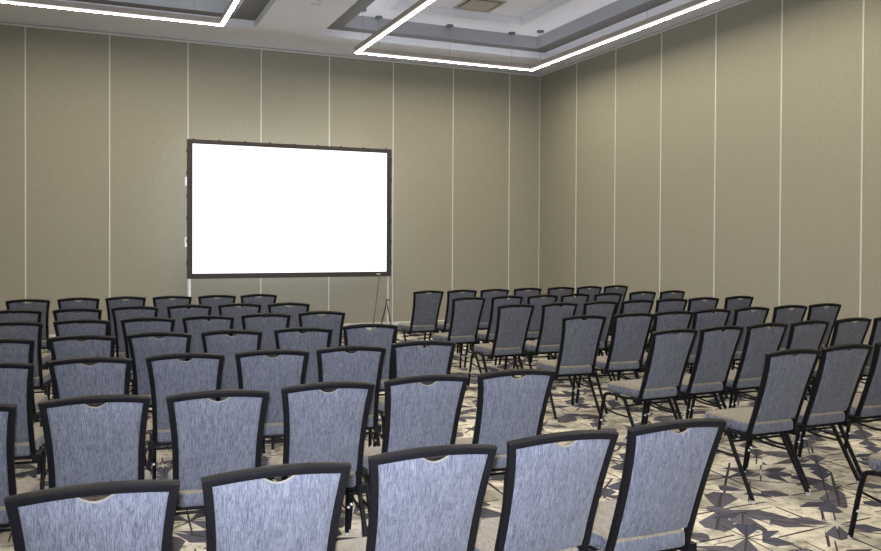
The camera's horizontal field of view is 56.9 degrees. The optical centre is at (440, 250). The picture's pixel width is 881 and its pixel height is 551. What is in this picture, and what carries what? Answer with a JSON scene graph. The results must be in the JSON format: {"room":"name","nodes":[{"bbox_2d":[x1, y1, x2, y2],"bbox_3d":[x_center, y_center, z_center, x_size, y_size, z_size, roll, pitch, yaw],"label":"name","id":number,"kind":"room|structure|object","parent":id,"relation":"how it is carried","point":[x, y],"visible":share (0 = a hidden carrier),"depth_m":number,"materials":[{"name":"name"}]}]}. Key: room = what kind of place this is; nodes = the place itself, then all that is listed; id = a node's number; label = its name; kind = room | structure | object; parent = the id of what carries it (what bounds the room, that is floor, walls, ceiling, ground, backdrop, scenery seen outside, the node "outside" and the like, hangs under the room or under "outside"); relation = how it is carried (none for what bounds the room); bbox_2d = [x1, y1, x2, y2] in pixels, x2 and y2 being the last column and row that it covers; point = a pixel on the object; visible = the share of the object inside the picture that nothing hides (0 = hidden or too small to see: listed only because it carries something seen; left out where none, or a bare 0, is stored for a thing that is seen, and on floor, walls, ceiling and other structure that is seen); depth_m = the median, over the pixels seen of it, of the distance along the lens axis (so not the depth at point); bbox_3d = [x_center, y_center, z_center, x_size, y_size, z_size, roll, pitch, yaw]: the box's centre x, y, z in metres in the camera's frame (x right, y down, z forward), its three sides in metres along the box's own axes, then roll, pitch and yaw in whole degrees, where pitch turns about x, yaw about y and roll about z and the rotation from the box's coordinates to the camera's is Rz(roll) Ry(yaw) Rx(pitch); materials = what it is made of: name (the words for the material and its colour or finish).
{"room":"conference room","nodes":[
{"label":"conference room","id":0,"kind":"room"},
{"bbox_2d":[0,24,539,334],"bbox_3d":[-4.388,-1.373,13.807,13.857,5.750,0.150,0,1,-23],"label":"wall","id":1,"kind":"structure","parent":0,"point":[67,72],"depth_m":13.94,"materials":[{"name":"paint"}]},
{"bbox_2d":[25,27,25,302],"bbox_3d":[-6.540,-1.090,12.800,0.018,4.870,0.008,0,1,-23],"label":"trim","id":2,"kind":"structure","parent":1,"relation":"attached to","point":[25,27],"depth_m":12.79,"materials":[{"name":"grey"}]},
{"bbox_2d":[109,35,109,297],"bbox_3d":[-5.410,-1.091,13.286,0.018,4.870,0.008,0,1,-23],"label":"trim","id":3,"kind":"structure","parent":1,"relation":"attached to","point":[109,35],"depth_m":13.28,"materials":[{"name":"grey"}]},
{"bbox_2d":[187,42,188,295],"bbox_3d":[-4.281,-1.092,13.772,0.018,4.870,0.008,0,1,-23],"label":"trim","id":4,"kind":"structure","parent":1,"relation":"attached to","point":[188,42],"depth_m":13.75,"materials":[{"name":"grey metal"}]},
{"bbox_2d":[49,320,444,336],"bbox_3d":[-4.376,1.418,13.765,13.843,0.170,0.014,0,1,-23],"label":"baseboard","id":5,"kind":"structure","parent":1,"relation":"attached to","point":[393,323],"depth_m":15.12,"materials":[{"name":"paint"}]},
{"bbox_2d":[0,22,539,75],"bbox_3d":[-4.356,-3.536,13.691,13.827,0.022,0.030,0,1,-23],"label":"trim","id":6,"kind":"structure","parent":1,"relation":"attached to","point":[0,23],"depth_m":14.14,"materials":[{"name":"grey paint"}]},
{"bbox_2d":[392,62,393,321],"bbox_3d":[-0.892,-1.094,15.230,0.018,4.870,0.008,0,1,-23],"label":"trim","id":7,"kind":"structure","parent":1,"relation":"attached to","point":[393,62],"depth_m":15.22,"materials":[{"name":"grey metal"}]},
{"bbox_2d":[452,68,453,289],"bbox_3d":[0.237,-1.095,15.717,0.018,4.870,0.008,0,1,-23],"label":"trim","id":8,"kind":"structure","parent":1,"relation":"attached to","point":[453,68],"depth_m":15.71,"materials":[{"name":"grey metal"}]},
{"bbox_2d":[508,74,509,298],"bbox_3d":[1.367,-1.095,16.203,0.018,4.870,0.008,0,1,-23],"label":"trim","id":9,"kind":"structure","parent":1,"relation":"attached to","point":[509,74],"depth_m":16.20,"materials":[{"name":"grey metal"}]},
{"bbox_2d":[0,0,741,73],"bbox_3d":[-0.600,-3.667,5.001,13.857,0.461,18.960,0,1,-23],"label":"ceiling","id":10,"kind":"structure","parent":0,"point":[336,27],"depth_m":13.27,"materials":[{"name":"paint"}]},
{"bbox_2d":[0,0,238,25],"bbox_3d":[-3.407,-3.577,8.606,3.174,0.500,6.524,0,1,-23],"label":"pendant light","id":11,"kind":"object","parent":10,"relation":"hanging from","point":[221,21],"visible":1,"depth_m":11.54,"materials":[{"name":"grey plastic"}]},
{"bbox_2d":[453,0,506,12],"bbox_3d":[0.633,-3.986,13.170,0.660,0.017,0.660,0,1,-23],"label":"ceiling vent","id":12,"kind":"object","parent":10,"relation":"in","point":[487,6],"visible":1,"depth_m":13.16,"materials":[{"name":"beige metal"}]},
{"bbox_2d":[354,0,716,70],"bbox_3d":[1.437,-3.514,10.910,3.394,0.637,6.724,0,1,-23],"label":"pendant light","id":13,"kind":"object","parent":10,"relation":"hanging from","point":[361,48],"visible":0.93,"depth_m":12.94,"materials":[{"name":"grey plastic"}]},
{"bbox_2d":[0,331,880,550],"bbox_3d":[-0.625,1.692,5.069,14.157,0.120,19.260,0,1,-23],"label":"floor","id":14,"kind":"structure","parent":0,"point":[782,517],"depth_m":5.77,"materials":[{"name":"carpet"}]},
{"bbox_2d":[0,403,38,531],"bbox_3d":[-2.132,1.137,3.728,0.504,1.011,0.733,0,1,-17],"label":"banquet chair","id":15,"kind":"object","parent":14,"relation":"on","point":[9,486],"visible":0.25,"depth_m":3.54,"materials":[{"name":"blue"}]},
{"bbox_2d":[0,362,47,489],"bbox_3d":[-2.620,1.120,4.856,0.504,1.011,0.733,0,1,-17],"label":"banquet chair","id":16,"kind":"object","parent":14,"relation":"on","point":[16,378],"visible":0.56,"depth_m":4.66,"materials":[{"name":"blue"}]},
{"bbox_2d":[0,338,47,477],"bbox_3d":[-3.161,1.103,5.941,0.504,1.011,0.733,0,1,-17],"label":"banquet chair","id":17,"kind":"object","parent":14,"relation":"on","point":[13,349],"visible":0.32,"depth_m":5.67,"materials":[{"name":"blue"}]},
{"bbox_2d":[0,321,53,399],"bbox_3d":[-3.668,1.086,7.094,0.504,1.011,0.733,0,1,-17],"label":"banquet chair","id":18,"kind":"object","parent":14,"relation":"on","point":[24,330],"visible":0.48,"depth_m":6.84,"materials":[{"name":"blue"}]},
{"bbox_2d":[0,310,53,398],"bbox_3d":[-4.226,1.069,8.214,0.504,1.011,0.733,0,1,-17],"label":"banquet chair","id":19,"kind":"object","parent":14,"relation":"on","point":[5,315],"visible":0.19,"depth_m":7.91,"materials":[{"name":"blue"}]},
{"bbox_2d":[5,299,51,384],"bbox_3d":[-4.830,1.048,9.595,0.504,1.011,0.733,0,1,-21],"label":"banquet chair","id":20,"kind":"object","parent":14,"relation":"on","point":[42,305],"visible":0.27,"depth_m":9.32,"materials":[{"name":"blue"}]},
{"bbox_2d":[52,308,101,324],"bbox_3d":[-3.693,1.069,8.431,0.504,1.011,0.733,0,1,-12],"label":"banquet chair","id":21,"kind":"object","parent":14,"relation":"on","point":[87,313],"visible":0.1,"depth_m":8.09,"materials":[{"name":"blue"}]},
{"bbox_2d":[57,297,99,312],"bbox_3d":[-4.369,1.047,9.889,0.504,1.011,0.733,0,1,-18],"label":"banquet chair","id":22,"kind":"object","parent":14,"relation":"on","point":[64,303],"visible":0.13,"depth_m":9.56,"materials":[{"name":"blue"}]},
{"bbox_2d":[47,335,115,365],"bbox_3d":[-2.646,1.103,6.179,0.504,1.011,0.733,0,1,-11],"label":"banquet chair","id":23,"kind":"object","parent":14,"relation":"on","point":[61,347],"visible":0.15,"depth_m":5.84,"materials":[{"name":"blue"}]},
{"bbox_2d":[53,319,109,341],"bbox_3d":[-3.156,1.086,7.323,0.504,1.011,0.733,0,1,-11],"label":"banquet chair","id":24,"kind":"object","parent":14,"relation":"on","point":[92,326],"visible":0.15,"depth_m":6.98,"materials":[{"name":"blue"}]},
{"bbox_2d":[4,479,180,550],"bbox_3d":[-1.101,1.156,2.622,0.504,1.011,0.733,0,1,-21],"label":"banquet chair","id":25,"kind":"object","parent":14,"relation":"on","point":[137,515],"visible":1,"depth_m":2.31,"materials":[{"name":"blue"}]},
{"bbox_2d":[38,394,150,500],"bbox_3d":[-1.639,1.137,3.914,0.504,1.011,0.733,0,1,-19],"label":"banquet chair","id":26,"kind":"object","parent":14,"relation":"on","point":[85,444],"visible":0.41,"depth_m":3.63,"materials":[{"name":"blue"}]},
{"bbox_2d":[47,357,146,469],"bbox_3d":[-2.135,1.119,5.085,0.504,1.011,0.733,0,1,-14],"label":"banquet chair","id":27,"kind":"object","parent":14,"relation":"on","point":[70,377],"visible":0.23,"depth_m":4.76,"materials":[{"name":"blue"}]},
{"bbox_2d":[105,296,145,347],"bbox_3d":[-3.903,1.046,10.111,0.504,1.011,0.733,0,1,-19],"label":"banquet chair","id":28,"kind":"object","parent":14,"relation":"on","point":[112,302],"visible":0.16,"depth_m":9.79,"materials":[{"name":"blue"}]},
{"bbox_2d":[111,306,157,357],"bbox_3d":[-3.247,1.067,8.732,0.504,1.011,0.733,0,1,-14],"label":"banquet chair","id":29,"kind":"object","parent":14,"relation":"on","point":[124,312],"visible":0.36,"depth_m":8.41,"materials":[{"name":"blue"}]},
{"bbox_2d":[120,317,174,394],"bbox_3d":[-2.654,1.086,7.517,0.504,1.011,0.733,0,1,-11],"label":"banquet chair","id":30,"kind":"object","parent":14,"relation":"on","point":[158,324],"visible":0.27,"depth_m":7.18,"materials":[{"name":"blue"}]},
{"bbox_2d":[127,332,191,411],"bbox_3d":[-2.167,1.102,6.395,0.504,1.011,0.733,0,1,-12],"label":"banquet chair","id":31,"kind":"object","parent":14,"relation":"on","point":[141,345],"visible":0.24,"depth_m":6.08,"materials":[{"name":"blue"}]},
{"bbox_2d":[152,296,191,317],"bbox_3d":[-3.400,1.047,10.275,0.504,1.011,0.733,0,1,-20],"label":"banquet chair","id":32,"kind":"object","parent":14,"relation":"on","point":[161,302],"visible":0.2,"depth_m":9.95,"materials":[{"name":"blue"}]},
{"bbox_2d":[146,353,224,478],"bbox_3d":[-1.639,1.119,5.277,0.504,1.011,0.733,0,1,-15],"label":"banquet chair","id":33,"kind":"object","parent":14,"relation":"on","point":[169,375],"visible":0.56,"depth_m":4.98,"materials":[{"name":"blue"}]},
{"bbox_2d":[167,304,211,332],"bbox_3d":[-2.741,1.067,8.955,0.504,1.011,0.733,0,1,-12],"label":"banquet chair","id":34,"kind":"object","parent":14,"relation":"on","point":[177,312],"visible":0.16,"depth_m":8.62,"materials":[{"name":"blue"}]},
{"bbox_2d":[182,315,233,359],"bbox_3d":[-2.183,1.085,7.731,0.504,1.011,0.733,0,1,-11],"label":"banquet chair","id":35,"kind":"object","parent":14,"relation":"on","point":[194,325],"visible":0.28,"depth_m":7.40,"materials":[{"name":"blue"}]},
{"bbox_2d":[198,295,235,320],"bbox_3d":[-2.893,1.047,10.483,0.504,1.011,0.733,0,1,-17],"label":"banquet chair","id":36,"kind":"object","parent":14,"relation":"on","point":[209,300],"visible":0.19,"depth_m":10.16,"materials":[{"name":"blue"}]},
{"bbox_2d":[166,389,269,515],"bbox_3d":[-1.123,1.137,4.058,0.504,1.011,0.733,0,1,-18],"label":"banquet chair","id":37,"kind":"object","parent":14,"relation":"on","point":[209,436],"visible":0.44,"depth_m":3.78,"materials":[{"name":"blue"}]},
{"bbox_2d":[201,329,265,455],"bbox_3d":[-1.664,1.103,6.573,0.504,1.011,0.733,0,1,-10],"label":"banquet chair","id":38,"kind":"object","parent":14,"relation":"on","point":[216,341],"visible":0.31,"depth_m":6.25,"materials":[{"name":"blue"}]},
{"bbox_2d":[218,303,260,335],"bbox_3d":[-2.266,1.066,9.175,0.504,1.011,0.733,0,1,-14],"label":"banquet chair","id":39,"kind":"object","parent":14,"relation":"on","point":[230,309],"visible":0.16,"depth_m":8.85,"materials":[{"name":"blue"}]},
{"bbox_2d":[240,294,276,318],"bbox_3d":[-2.429,1.046,10.689,0.504,1.011,0.733,0,1,-19],"label":"banquet chair","id":40,"kind":"object","parent":14,"relation":"on","point":[266,299],"visible":0.24,"depth_m":10.38,"materials":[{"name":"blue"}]},
{"bbox_2d":[241,313,290,357],"bbox_3d":[-1.713,1.084,7.989,0.504,1.011,0.733,0,1,-11],"label":"banquet chair","id":41,"kind":"object","parent":14,"relation":"on","point":[255,321],"visible":0.26,"depth_m":7.67,"materials":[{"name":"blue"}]},
{"bbox_2d":[235,349,308,442],"bbox_3d":[-1.142,1.119,5.446,0.504,1.011,0.733,0,1,-14],"label":"banquet chair","id":42,"kind":"object","parent":14,"relation":"on","point":[256,370],"visible":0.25,"depth_m":5.14,"materials":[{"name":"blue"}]},
{"bbox_2d":[201,462,350,550],"bbox_3d":[-0.625,1.155,2.814,0.504,1.011,0.733,0,1,-22],"label":"banquet chair","id":43,"kind":"object","parent":14,"relation":"on","point":[245,510],"visible":1,"depth_m":2.51,"materials":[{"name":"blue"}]},
{"bbox_2d":[268,302,309,332],"bbox_3d":[-1.751,1.067,9.303,0.504,1.011,0.733,0,1,-13],"label":"banquet chair","id":44,"kind":"object","parent":14,"relation":"on","point":[297,307],"visible":0.12,"depth_m":8.97,"materials":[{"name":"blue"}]},
{"bbox_2d":[185,138,397,338],"bbox_3d":[-2.489,-0.142,13.712,3.503,3.323,0.940,0,1,-23],"label":"projection screen","id":45,"kind":"object","parent":14,"relation":"on","point":[255,209],"visible":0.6,"depth_m":13.63,"materials":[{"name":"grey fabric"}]},
{"bbox_2d":[271,327,332,451],"bbox_3d":[-1.148,1.102,6.774,0.504,1.011,0.733,0,1,-10],"label":"banquet chair","id":46,"kind":"object","parent":14,"relation":"on","point":[317,337],"visible":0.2,"depth_m":6.45,"materials":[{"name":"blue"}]},
{"bbox_2d":[266,381,374,536],"bbox_3d":[-0.653,1.137,4.284,0.504,1.011,0.733,0,1,-18],"label":"banquet chair","id":47,"kind":"object","parent":14,"relation":"on","point":[320,426],"visible":0.65,"depth_m":4.01,"materials":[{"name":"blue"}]},
{"bbox_2d":[298,311,344,346],"bbox_3d":[-1.234,1.083,8.258,0.504,1.011,0.733,0,1,-13],"label":"banquet chair","id":48,"kind":"object","parent":14,"relation":"on","point":[334,320],"visible":0.23,"depth_m":7.94,"materials":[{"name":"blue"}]},
{"bbox_2d":[316,345,385,446],"bbox_3d":[-0.668,1.119,5.648,0.504,1.011,0.733,0,1,-14],"label":"banquet chair","id":49,"kind":"object","parent":14,"relation":"on","point":[334,364],"visible":0.47,"depth_m":5.34,"materials":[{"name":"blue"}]},
{"bbox_2d":[343,323,397,395],"bbox_3d":[-0.646,1.101,7.072,0.504,1.011,0.733,0,1,-11],"label":"banquet chair","id":50,"kind":"object","parent":14,"relation":"on","point":[383,335],"visible":0.27,"depth_m":6.75,"materials":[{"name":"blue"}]},
{"bbox_2d":[349,374,468,531],"bbox_3d":[-0.187,1.136,4.498,0.504,1.011,0.733,0,1,-21],"label":"banquet chair","id":51,"kind":"object","parent":14,"relation":"on","point":[417,414],"visible":0.51,"depth_m":4.22,"materials":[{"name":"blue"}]},
{"bbox_2d":[373,340,455,446],"bbox_3d":[-0.195,1.117,5.952,0.504,1.011,0.733,0,1,-14],"label":"banquet chair","id":52,"kind":"object","parent":14,"relation":"on","point":[408,358],"visible":0.34,"depth_m":5.64,"materials":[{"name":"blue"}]},
{"bbox_2d":[335,444,496,550],"bbox_3d":[-0.141,1.155,3.057,0.504,1.011,0.733,0,1,-21],"label":"banquet chair","id":53,"kind":"object","parent":14,"relation":"on","point":[417,503],"visible":0.96,"depth_m":2.77,"materials":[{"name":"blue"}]},
{"bbox_2d":[395,290,443,347],"bbox_3d":[-0.308,1.045,11.562,0.504,1.011,0.733,0,1,-25],"label":"banquet chair","id":54,"kind":"object","parent":14,"relation":"on","point":[426,307],"visible":0.85,"depth_m":11.34,"materials":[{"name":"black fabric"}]},
{"bbox_2d":[428,289,476,358],"bbox_3d":[0.175,1.045,11.794,0.504,1.011,0.733,0,1,-23],"label":"banquet chair","id":55,"kind":"object","parent":14,"relation":"on","point":[442,326],"visible":0.31,"depth_m":11.51,"materials":[{"name":"black fabric"}]},
{"bbox_2d":[429,297,485,373],"bbox_3d":[0.203,1.064,10.309,0.504,1.011,0.733,0,1,-26],"label":"banquet chair","id":56,"kind":"object","parent":14,"relation":"on","point":[465,315],"visible":0.84,"depth_m":10.08,"materials":[{"name":"black fabric"}]},
{"bbox_2d":[459,289,508,353],"bbox_3d":[0.649,1.044,12.012,0.504,1.011,0.733,0,1,-24],"label":"banquet chair","id":57,"kind":"object","parent":14,"relation":"on","point":[488,293],"visible":0.28,"depth_m":11.73,"materials":[{"name":"black fabric"}]},
{"bbox_2d":[464,295,522,372],"bbox_3d":[0.696,1.062,10.602,0.504,1.011,0.733,0,1,-27],"label":"banquet chair","id":58,"kind":"object","parent":14,"relation":"on","point":[486,336],"visible":0.43,"depth_m":10.34,"materials":[{"name":"black fabric"}]},
{"bbox_2d":[467,304,534,386],"bbox_3d":[0.690,1.080,9.221,0.504,1.011,0.733,0,1,-25],"label":"banquet chair","id":59,"kind":"object","parent":14,"relation":"on","point":[512,324],"visible":0.94,"depth_m":9.00,"materials":[{"name":"black fabric"}]},
{"bbox_2d":[455,369,555,500],"bbox_3d":[0.300,1.136,4.702,0.504,1.011,0.733,0,1,-20],"label":"banquet chair","id":60,"kind":"object","parent":14,"relation":"on","point":[509,408],"visible":0.46,"depth_m":4.42,"materials":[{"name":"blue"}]},
{"bbox_2d":[492,288,541,342],"bbox_3d":[1.158,1.043,12.330,0.504,1.011,0.733,0,1,-23],"label":"banquet chair","id":61,"kind":"object","parent":14,"relation":"on","point":[520,291],"visible":0.16,"depth_m":12.01,"materials":[{"name":"black fabric"}]},
{"bbox_2d":[498,294,557,367],"bbox_3d":[1.174,1.062,10.818,0.504,1.011,0.733,0,1,-27],"label":"banquet chair","id":62,"kind":"object","parent":14,"relation":"on","point":[537,301],"visible":0.36,"depth_m":10.55,"materials":[{"name":"black fabric"}]},
{"bbox_2d":[512,302,577,386],"bbox_3d":[1.218,1.079,9.486,0.504,1.011,0.733,0,1,-23],"label":"banquet chair","id":63,"kind":"object","parent":14,"relation":"on","point":[549,337],"visible":0.59,"depth_m":9.24,"materials":[{"name":"black fabric"}]},
{"bbox_2d":[474,430,618,550],"bbox_3d":[0.323,1.154,3.268,0.504,1.011,0.733,0,1,-22],"label":"banquet chair","id":64,"kind":"object","parent":14,"relation":"on","point":[552,490],"visible":0.84,"depth_m":3.00,"materials":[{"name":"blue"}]},
{"bbox_2d":[526,287,574,340],"bbox_3d":[1.700,1.042,12.620,0.504,1.011,0.733,0,1,-22],"label":"banquet chair","id":65,"kind":"object","parent":14,"relation":"on","point":[554,290],"visible":0.12,"depth_m":12.30,"materials":[{"name":"black fabric"}]},
{"bbox_2d":[530,293,589,363],"bbox_3d":[1.629,1.061,11.059,0.504,1.011,0.733,0,1,-28],"label":"banquet chair","id":66,"kind":"object","parent":14,"relation":"on","point":[582,298],"visible":0.23,"depth_m":10.79,"materials":[{"name":"black fabric"}]},
{"bbox_2d":[536,315,606,421],"bbox_3d":[1.243,1.099,7.939,0.504,1.011,0.733,0,1,-18],"label":"banquet chair","id":67,"kind":"object","parent":14,"relation":"on","point":[580,339],"visible":0.79,"depth_m":7.70,"materials":[{"name":"black"}]},
{"bbox_2d":[553,301,617,385],"bbox_3d":[1.730,1.079,9.745,0.504,1.011,0.733,0,1,-23],"label":"banquet chair","id":68,"kind":"object","parent":14,"relation":"on","point":[608,308],"visible":0.35,"depth_m":9.49,"materials":[{"name":"black fabric"}]},
{"bbox_2d":[576,286,601,301],"bbox_3d":[2.162,1.041,12.876,0.504,1.011,0.733,0,1,-25],"label":"banquet chair","id":69,"kind":"object","parent":14,"relation":"on","point":[584,289],"visible":0.18,"depth_m":12.57,"materials":[{"name":"black fabric"}]},
{"bbox_2d":[594,292,621,335],"bbox_3d":[2.114,1.061,11.270,0.504,1.011,0.733,0,1,-27],"label":"banquet chair","id":70,"kind":"object","parent":14,"relation":"on","point":[616,297],"visible":0.13,"depth_m":10.97,"materials":[{"name":"black fabric"}]},
{"bbox_2d":[575,312,654,415],"bbox_3d":[1.768,1.098,8.218,0.504,1.011,0.733,0,1,-20],"label":"banquet chair","id":71,"kind":"object","parent":14,"relation":"on","point":[629,337],"visible":0.8,"depth_m":7.98,"materials":[{"name":"black"}]},
{"bbox_2d":[603,285,627,313],"bbox_3d":[2.633,1.040,13.136,0.504,1.011,0.733,0,1,-25],"label":"banquet chair","id":72,"kind":"object","parent":14,"relation":"on","point":[622,289],"visible":0.18,"depth_m":12.85,"materials":[{"name":"black fabric"}]},
{"bbox_2d":[598,291,655,355],"bbox_3d":[2.677,1.059,11.640,0.504,1.011,0.733,0,1,-26],"label":"banquet chair","id":73,"kind":"object","parent":14,"relation":"on","point":[650,295],"visible":0.12,"depth_m":11.32,"materials":[{"name":"black fabric"}]},
{"bbox_2d":[602,299,653,380],"bbox_3d":[2.218,1.078,9.992,0.504,1.011,0.733,0,1,-23],"label":"banquet chair","id":74,"kind":"object","parent":14,"relation":"on","point":[629,306],"visible":0.16,"depth_m":9.68,"materials":[{"name":"black fabric"}]},
{"bbox_2d":[597,328,697,431],"bbox_3d":[1.722,1.116,6.773,0.504,1.011,0.733,0,1,-26],"label":"banquet chair","id":75,"kind":"object","parent":14,"relation":"on","point":[669,353],"visible":0.93,"depth_m":6.57,"materials":[{"name":"black"}]},
{"bbox_2d":[576,418,726,550],"bbox_3d":[0.798,1.154,3.475,0.504,1.011,0.733,0,1,-22],"label":"banquet chair","id":76,"kind":"object","parent":14,"relation":"on","point":[665,474],"visible":0.83,"depth_m":3.22,"materials":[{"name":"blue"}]},
{"bbox_2d":[621,298,687,372],"bbox_3d":[2.704,1.077,10.239,0.504,1.011,0.733,0,1,-22],"label":"banquet chair","id":77,"kind":"object","parent":14,"relation":"on","point":[662,305],"visible":0.24,"depth_m":9.92,"materials":[{"name":"black fabric"}]},
{"bbox_2d":[619,310,693,407],"bbox_3d":[2.233,1.097,8.471,0.504,1.011,0.733,0,1,-19],"label":"banquet chair","id":78,"kind":"object","parent":14,"relation":"on","point":[663,320],"visible":0.23,"depth_m":8.15,"materials":[{"name":"black"}]},
{"bbox_2d":[650,290,684,332],"bbox_3d":[3.146,1.058,11.849,0.504,1.011,0.733,0,1,-28],"label":"banquet chair","id":79,"kind":"object","parent":14,"relation":"on","point":[677,293],"visible":0.16,"depth_m":11.53,"materials":[{"name":"black fabric"}]},
{"bbox_2d":[644,325,743,439],"bbox_3d":[2.188,1.115,7.020,0.504,1.011,0.733,0,1,-25],"label":"banquet chair","id":80,"kind":"object","parent":14,"relation":"on","point":[716,349],"visible":0.81,"depth_m":6.79,"materials":[{"name":"black"}]},
{"bbox_2d":[687,297,718,328],"bbox_3d":[3.174,1.076,10.478,0.504,1.011,0.733,0,1,-21],"label":"banquet chair","id":81,"kind":"object","parent":14,"relation":"on","point":[694,304],"visible":0.18,"depth_m":10.15,"materials":[{"name":"black fabric"}]},
{"bbox_2d":[686,309,730,400],"bbox_3d":[2.695,1.096,8.723,0.504,1.011,0.733,0,1,-21],"label":"banquet chair","id":82,"kind":"object","parent":14,"relation":"on","point":[704,318],"visible":0.34,"depth_m":8.42,"materials":[{"name":"black fabric"}]},
{"bbox_2d":[687,296,753,366],"bbox_3d":[3.707,1.075,10.746,0.504,1.011,0.733,0,1,-24],"label":"banquet chair","id":83,"kind":"object","parent":14,"relation":"on","point":[732,303],"visible":0.19,"depth_m":10.43,"materials":[{"name":"black fabric"}]},
{"bbox_2d":[689,323,787,439],"bbox_3d":[2.665,1.115,7.272,0.504,1.011,0.733,0,1,-25],"label":"banquet chair","id":84,"kind":"object","parent":14,"relation":"on","point":[760,340],"visible":0.7,"depth_m":7.02,"materials":[{"name":"black"}]},
{"bbox_2d":[725,307,769,400],"bbox_3d":[3.208,1.095,8.998,0.504,1.011,0.733,0,1,-22],"label":"banquet chair","id":85,"kind":"object","parent":14,"relation":"on","point":[744,317],"visible":0.2,"depth_m":8.70,"materials":[{"name":"black fabric"}]},
{"bbox_2d":[705,348,820,503],"bbox_3d":[2.165,1.134,5.587,0.504,1.011,0.733,0,1,-23],"label":"banquet chair","id":86,"kind":"object","parent":14,"relation":"on","point":[786,378],"visible":0.91,"depth_m":5.37,"materials":[{"name":"black"}]},
{"bbox_2d":[731,305,807,369],"bbox_3d":[3.748,1.094,9.282,0.504,1.011,0.733,0,1,-21],"label":"banquet chair","id":87,"kind":"object","parent":14,"relation":"on","point":[781,314],"visible":0.17,"depth_m":8.97,"materials":[{"name":"black fabric"}]},
{"bbox_2d":[732,320,829,427],"bbox_3d":[3.147,1.114,7.526,0.504,1.011,0.733,0,1,-25],"label":"banquet chair","id":88,"kind":"object","parent":14,"relation":"on","point":[801,334],"visible":0.37,"depth_m":7.22,"materials":[{"name":"black"}]},
{"bbox_2d":[747,344,872,491],"bbox_3d":[2.647,1.133,5.849,0.504,1.011,0.733,0,1,-23],"label":"banquet chair","id":89,"kind":"object","parent":14,"relation":"on","point":[840,371],"visible":0.7,"depth_m":5.61,"materials":[{"name":"black"}]},
{"bbox_2d":[807,303,841,359],"bbox_3d":[4.262,1.093,9.556,0.504,1.011,0.733,0,1,-20],"label":"banquet chair","id":90,"kind":"object","parent":14,"relation":"on","point":[815,311],"visible":0.23,"depth_m":9.25,"materials":[{"name":"black fabric"}]},
{"bbox_2d":[797,342,880,476],"bbox_3d":[3.167,1.132,6.130,0.504,1.011,0.733,0,1,-21],"label":"banquet chair","id":91,"kind":"object","parent":14,"relation":"on","point":[867,405],"visible":0.62,"depth_m":5.90,"materials":[{"name":"black metal"}]},
{"bbox_2d":[806,317,871,426],"bbox_3d":[3.670,1.113,7.799,0.504,1.011,0.733,0,1,-25],"label":"banquet chair","id":92,"kind":"object","parent":14,"relation":"on","point":[845,331],"visible":0.39,"depth_m":7.49,"materials":[{"name":"black"}]},
{"bbox_2d":[848,453,880,538],"bbox_3d":[2.706,1.151,4.418,0.504,1.011,0.733,0,1,-21],"label":"banquet chair","id":93,"kind":"object","parent":14,"relation":"on","point":[874,459],"visible":1,"depth_m":4.59,"materials":[{"name":"black metal"}]},
{"bbox_2d":[860,317,880,419],"bbox_3d":[4.166,1.112,8.018,0.504,1.011,0.733,0,1,-21],"label":"banquet chair","id":94,"kind":"object","parent":14,"relation":"on","point":[875,337],"visible":0.12,"depth_m":7.69,"materials":[{"name":"black metal"}]},
{"bbox_2d":[539,0,880,361],"bbox_3d":[5.822,-1.246,7.801,0.150,5.750,19.260,0,1,-23],"label":"wall","id":95,"kind":"structure","parent":0,"point":[822,61],"depth_m":11.57,"materials":[{"name":"paint"}]},
{"bbox_2d":[538,99,539,287],"bbox_3d":[2.002,-1.096,16.473,0.010,4.870,0.011,0,1,-23],"label":"trim","id":96,"kind":"structure","parent":95,"relation":"attached to","point":[539,99],"depth_m":16.46,"materials":[{"name":"grey"}]},
{"bbox_2d":[575,63,576,296],"bbox_3d":[2.539,-1.077,15.228,0.008,4.870,0.018,0,1,-23],"label":"trim","id":97,"kind":"structure","parent":95,"relation":"attached to","point":[576,63],"depth_m":15.22,"materials":[{"name":"grey metal"}]},
{"bbox_2d":[614,49,615,284],"bbox_3d":[3.025,-1.060,14.098,0.008,4.870,0.018,0,1,-23],"label":"trim","id":98,"kind":"structure","parent":95,"relation":"attached to","point":[615,49],"depth_m":14.10,"materials":[{"name":"grey metal"}]},
{"bbox_2d":[539,0,750,76],"bbox_3d":[5.750,-3.411,7.737,0.030,0.022,18.960,0,1,-23],"label":"trim","id":99,"kind":"structure","parent":95,"relation":"attached to","point":[744,1],"depth_m":13.09,"materials":[{"name":"grey paint"}]},
{"bbox_2d":[659,33,661,295],"bbox_3d":[3.511,-1.044,12.969,0.008,4.870,0.018,0,1,-23],"label":"trim","id":100,"kind":"structure","parent":95,"relation":"attached to","point":[661,33],"depth_m":12.96,"materials":[{"name":"grey metal"}]},
{"bbox_2d":[713,13,716,296],"bbox_3d":[3.997,-1.027,11.840,0.008,4.870,0.018,0,1,-23],"label":"trim","id":101,"kind":"structure","parent":95,"relation":"attached to","point":[716,13],"depth_m":11.83,"materials":[{"name":"grey metal"}]},
{"bbox_2d":[778,0,782,305],"bbox_3d":[4.484,-1.010,10.710,0.008,4.870,0.018,0,1,-23],"label":"trim","id":102,"kind":"structure","parent":95,"relation":"attached to","point":[782,0],"depth_m":10.71,"materials":[{"name":"grey metal"}]},
{"bbox_2d":[859,0,864,316],"bbox_3d":[4.970,-0.993,9.581,0.008,4.870,0.018,0,1,-23],"label":"trim","id":103,"kind":"structure","parent":95,"relation":"attached to","point":[863,0],"depth_m":9.58,"materials":[{"name":"grey metal"}]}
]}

